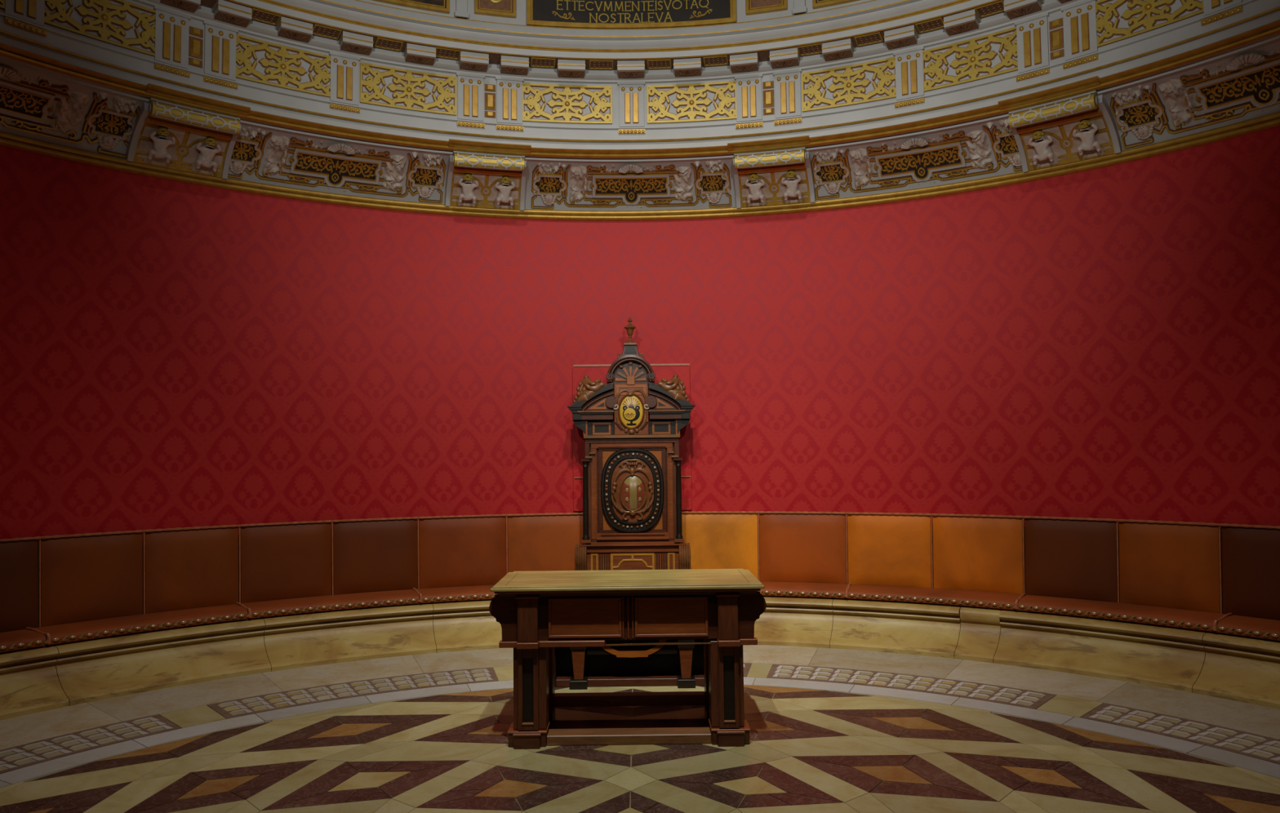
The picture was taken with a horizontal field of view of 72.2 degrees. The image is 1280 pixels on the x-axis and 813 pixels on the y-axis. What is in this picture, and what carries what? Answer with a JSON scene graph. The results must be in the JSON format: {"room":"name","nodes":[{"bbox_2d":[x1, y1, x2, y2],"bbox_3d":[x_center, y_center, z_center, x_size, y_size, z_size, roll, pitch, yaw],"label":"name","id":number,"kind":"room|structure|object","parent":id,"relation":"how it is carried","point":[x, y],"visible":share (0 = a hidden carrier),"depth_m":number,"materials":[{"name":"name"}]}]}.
{"room":"throne room","nodes":[
{"label":"throne room","id":0,"kind":"room"},
{"bbox_2d":[359,0,872,25],"bbox_3d":[-0.102,-4.155,2.859,9.704,1.500,9.704,-1,-3,0],"label":"wall","id":1,"kind":"structure","parent":0,"point":[521,5],"depth_m":7.35,"materials":[{"name":"white paint"}]},
{"bbox_2d":[371,0,449,13],"bbox_3d":[-2.060,-3.758,7.080,1.040,0.995,0.069,1,-3,-25],"label":"framed painting","id":2,"kind":"object","parent":1,"relation":"attached to","point":[435,6],"visible":1,"depth_m":7.19,"materials":[{"name":"fabric"}]},
{"bbox_2d":[474,0,515,18],"bbox_3d":[-1.219,-3.666,7.388,0.345,0.765,0.051,0,-3,-14],"label":"framed piece","id":3,"kind":"object","parent":1,"relation":"attached to","point":[498,8],"visible":1,"depth_m":7.37,"materials":[{"name":"paint"}]},
{"bbox_2d":[160,0,1072,79],"bbox_3d":[-0.093,-3.281,2.812,10.903,0.411,10.903,1,-3,-20],"label":"trim","id":4,"kind":"structure","parent":1,"relation":"attached to","point":[358,26],"depth_m":7.14,"materials":[{"name":"white paint"}]},
{"bbox_2d":[454,0,807,19],"bbox_3d":[-0.085,-3.902,7.314,2.929,1.325,0.082,-1,-3,0],"label":"trim","id":5,"kind":"structure","parent":1,"relation":"attached to","point":[800,7],"depth_m":7.27,"materials":[{"name":"white paint"}]},
{"bbox_2d":[526,0,737,29],"bbox_3d":[-0.076,-3.667,7.473,1.782,0.878,0.137,-1,-3,0],"label":"tablet","id":6,"kind":"object","parent":1,"relation":"attached to","point":[571,14],"visible":1,"depth_m":7.48,"materials":[{"name":"black stone"}]},
{"bbox_2d":[746,0,787,15],"bbox_3d":[1.059,-3.691,7.380,0.345,0.765,0.051,-1,-3,14],"label":"framed piece","id":7,"kind":"object","parent":1,"relation":"attached to","point":[753,6],"visible":1,"depth_m":7.36,"materials":[{"name":"paint"}]},
{"bbox_2d":[813,0,860,9],"bbox_3d":[1.889,-3.801,7.069,1.016,0.995,0.067,-2,-3,25],"label":"framed painting","id":8,"kind":"object","parent":1,"relation":"attached to","point":[817,4],"visible":1,"depth_m":7.20,"materials":[{"name":"fabric"}]},
{"bbox_2d":[0,125,1279,613],"bbox_3d":[-0.066,-0.056,4.948,11.164,3.740,6.551,-1,-3,0],"label":"wall","id":9,"kind":"structure","parent":0,"point":[1104,342],"depth_m":7.21,"materials":[{"name":"red fabric"}]},
{"bbox_2d":[125,83,250,179],"bbox_3d":[-3.386,-2.035,6.582,0.711,0.397,0.690,2,-4,-41],"label":"bracket","id":10,"kind":"object","parent":9,"relation":"attached to","point":[166,135],"visible":1,"depth_m":6.55,"materials":[{"name":"white paint"}]},
{"bbox_2d":[444,138,531,210],"bbox_3d":[-1.330,-2.000,7.654,0.711,0.397,0.690,0,-3,-14],"label":"bracket","id":11,"kind":"object","parent":9,"relation":"attached to","point":[473,180],"visible":1,"depth_m":7.68,"materials":[{"name":"white paint"}]},
{"bbox_2d":[0,0,1248,133],"bbox_3d":[-0.089,-2.908,2.792,10.903,0.598,10.903,1,-3,-20],"label":"trim","id":12,"kind":"structure","parent":9,"relation":"attached to","point":[1002,46],"depth_m":6.99,"materials":[{"name":"white paint"}]},
{"bbox_2d":[573,363,691,511],"bbox_3d":[-0.074,0.280,7.995,1.069,1.336,0.035,-1,-3,0],"label":"fabric panel","id":13,"kind":"object","parent":9,"relation":"attached to","point":[667,371],"visible":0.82,"depth_m":7.99,"materials":[{"name":"red fabric"}]},
{"bbox_2d":[0,595,1279,720],"bbox_3d":[-0.048,1.641,4.803,10.624,0.335,6.347,-1,-3,0],"label":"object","id":14,"kind":"structure","parent":9,"relation":"attached to","point":[1242,668],"depth_m":6.35,"materials":[{"name":"yellow stone"}]},
{"bbox_2d":[0,511,1279,653],"bbox_3d":[-0.055,1.156,5.419,10.808,0.679,5.140,-1,-3,0],"label":"bench","id":15,"kind":"object","parent":14,"relation":"on","point":[55,589],"visible":0.88,"depth_m":6.88,"materials":[{"name":"leather"}]},
{"bbox_2d":[0,629,46,653],"bbox_3d":[-4.347,1.497,5.260,0.419,0.073,1.336,-3,-4,32],"label":"seat cushion","id":16,"kind":"object","parent":15,"relation":"on","point":[11,640],"depth_m":5.63,"materials":[{"name":"leather"}]},
{"bbox_2d":[34,604,248,645],"bbox_3d":[-3.522,1.542,6.261,1.349,0.073,0.420,2,-4,-43],"label":"seat cushion","id":17,"kind":"object","parent":15,"relation":"on","point":[96,626],"depth_m":6.19,"materials":[{"name":"leather"}]},
{"bbox_2d":[241,589,419,618],"bbox_3d":[-2.456,1.572,7.028,1.368,0.073,0.421,1,-4,-28],"label":"seat cushion","id":18,"kind":"object","parent":15,"relation":"on","point":[342,599],"depth_m":6.97,"materials":[{"name":"leather"}]},
{"bbox_2d":[416,584,494,603],"bbox_3d":[-1.267,1.585,7.491,1.272,0.073,0.416,0,-3,-14],"label":"seat cushion","id":19,"kind":"object","parent":15,"relation":"on","point":[425,593],"depth_m":7.31,"materials":[{"name":"leather"}]},
{"bbox_2d":[759,581,848,598],"bbox_3d":[1.150,1.559,7.500,1.272,0.073,0.416,-1,-3,14],"label":"seat cushion","id":20,"kind":"object","parent":15,"relation":"on","point":[831,589],"depth_m":7.33,"materials":[{"name":"leather"}]},
{"bbox_2d":[846,584,1021,610],"bbox_3d":[2.342,1.522,7.046,1.368,0.073,0.421,-2,-3,28],"label":"seat cushion","id":21,"kind":"object","parent":15,"relation":"on","point":[945,594],"depth_m":6.98,"materials":[{"name":"leather"}]},
{"bbox_2d":[1016,595,1232,631],"bbox_3d":[3.413,1.469,6.287,1.349,0.073,0.420,-3,-4,43],"label":"seat cushion","id":22,"kind":"object","parent":15,"relation":"on","point":[1164,614],"depth_m":6.20,"materials":[{"name":"leather"}]},
{"bbox_2d":[1214,614,1279,640],"bbox_3d":[4.244,1.406,5.292,0.419,0.073,1.336,1,-4,-32],"label":"seat cushion","id":23,"kind":"object","parent":15,"relation":"on","point":[1259,626],"depth_m":5.64,"materials":[{"name":"leather"}]},
{"bbox_2d":[0,111,1279,221],"bbox_3d":[-0.080,-2.064,2.746,10.904,0.088,10.904,-1,-3,0],"label":"trim","id":24,"kind":"structure","parent":9,"relation":"attached to","point":[1272,120],"depth_m":7.27,"materials":[{"name":"gold metal"}]},
{"bbox_2d":[0,41,1279,210],"bbox_3d":[-0.082,-2.258,2.757,10.883,0.305,10.883,1,-3,-22],"label":"frieze panels","id":25,"kind":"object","parent":9,"relation":"attached to","point":[1244,86],"depth_m":7.17,"materials":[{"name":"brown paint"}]},
{"bbox_2d":[0,0,1279,163],"bbox_3d":[-0.085,-2.539,2.772,10.904,0.269,10.904,-1,-3,0],"label":"trim","id":26,"kind":"structure","parent":9,"relation":"attached to","point":[1188,46],"depth_m":6.78,"materials":[{"name":"white paint"}]},
{"bbox_2d":[727,135,815,208],"bbox_3d":[1.153,-2.026,7.659,0.711,0.397,0.690,-1,-3,14],"label":"bracket","id":27,"kind":"object","parent":9,"relation":"attached to","point":[784,176],"visible":1,"depth_m":7.68,"materials":[{"name":"white paint"}]},
{"bbox_2d":[997,75,1122,172],"bbox_3d":[3.172,-2.103,6.629,0.711,0.397,0.690,-3,-4,40],"label":"bracket","id":28,"kind":"object","parent":9,"relation":"attached to","point":[1083,126],"visible":1,"depth_m":6.59,"materials":[{"name":"white paint"}]},
{"bbox_2d":[0,644,1279,812],"bbox_3d":[-0.038,1.746,2.541,11.157,0.122,11.164,-1,-3,0],"label":"floor","id":29,"kind":"structure","parent":0,"point":[833,731],"depth_m":4.62,"materials":[{"name":"brown stone"}]},
{"bbox_2d":[488,568,766,749],"bbox_3d":[-0.063,1.390,4.942,1.489,0.850,0.652,-1,-3,0],"label":"table","id":30,"kind":"object","parent":29,"relation":"on","point":[538,612],"visible":1,"depth_m":4.70,"materials":[{"name":"brown wood"}]},
{"bbox_2d":[554,639,704,689],"bbox_3d":[-0.052,1.675,6.050,1.100,0.400,0.560,-1,-3,0],"label":"chair","id":31,"kind":"object","parent":29,"relation":"on","point":[681,665],"visible":0.61,"depth_m":5.85,"materials":[{"name":"red wood"}]},
{"bbox_2d":[567,316,695,570],"bbox_3d":[-0.069,0.571,7.446,1.108,2.757,0.750,-1,-3,0],"label":"chair","id":32,"kind":"object","parent":29,"relation":"on","point":[632,482],"visible":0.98,"depth_m":7.61,"materials":[{"name":"brown wood"}]},
{"bbox_2d":[606,355,654,383],"bbox_3d":[-0.082,-0.323,7.702,0.417,0.234,0.255,-1,-3,0],"label":"pediment","id":33,"kind":"object","parent":32,"relation":"attached to","point":[626,369],"depth_m":7.64,"materials":[{"name":"brown wood"}]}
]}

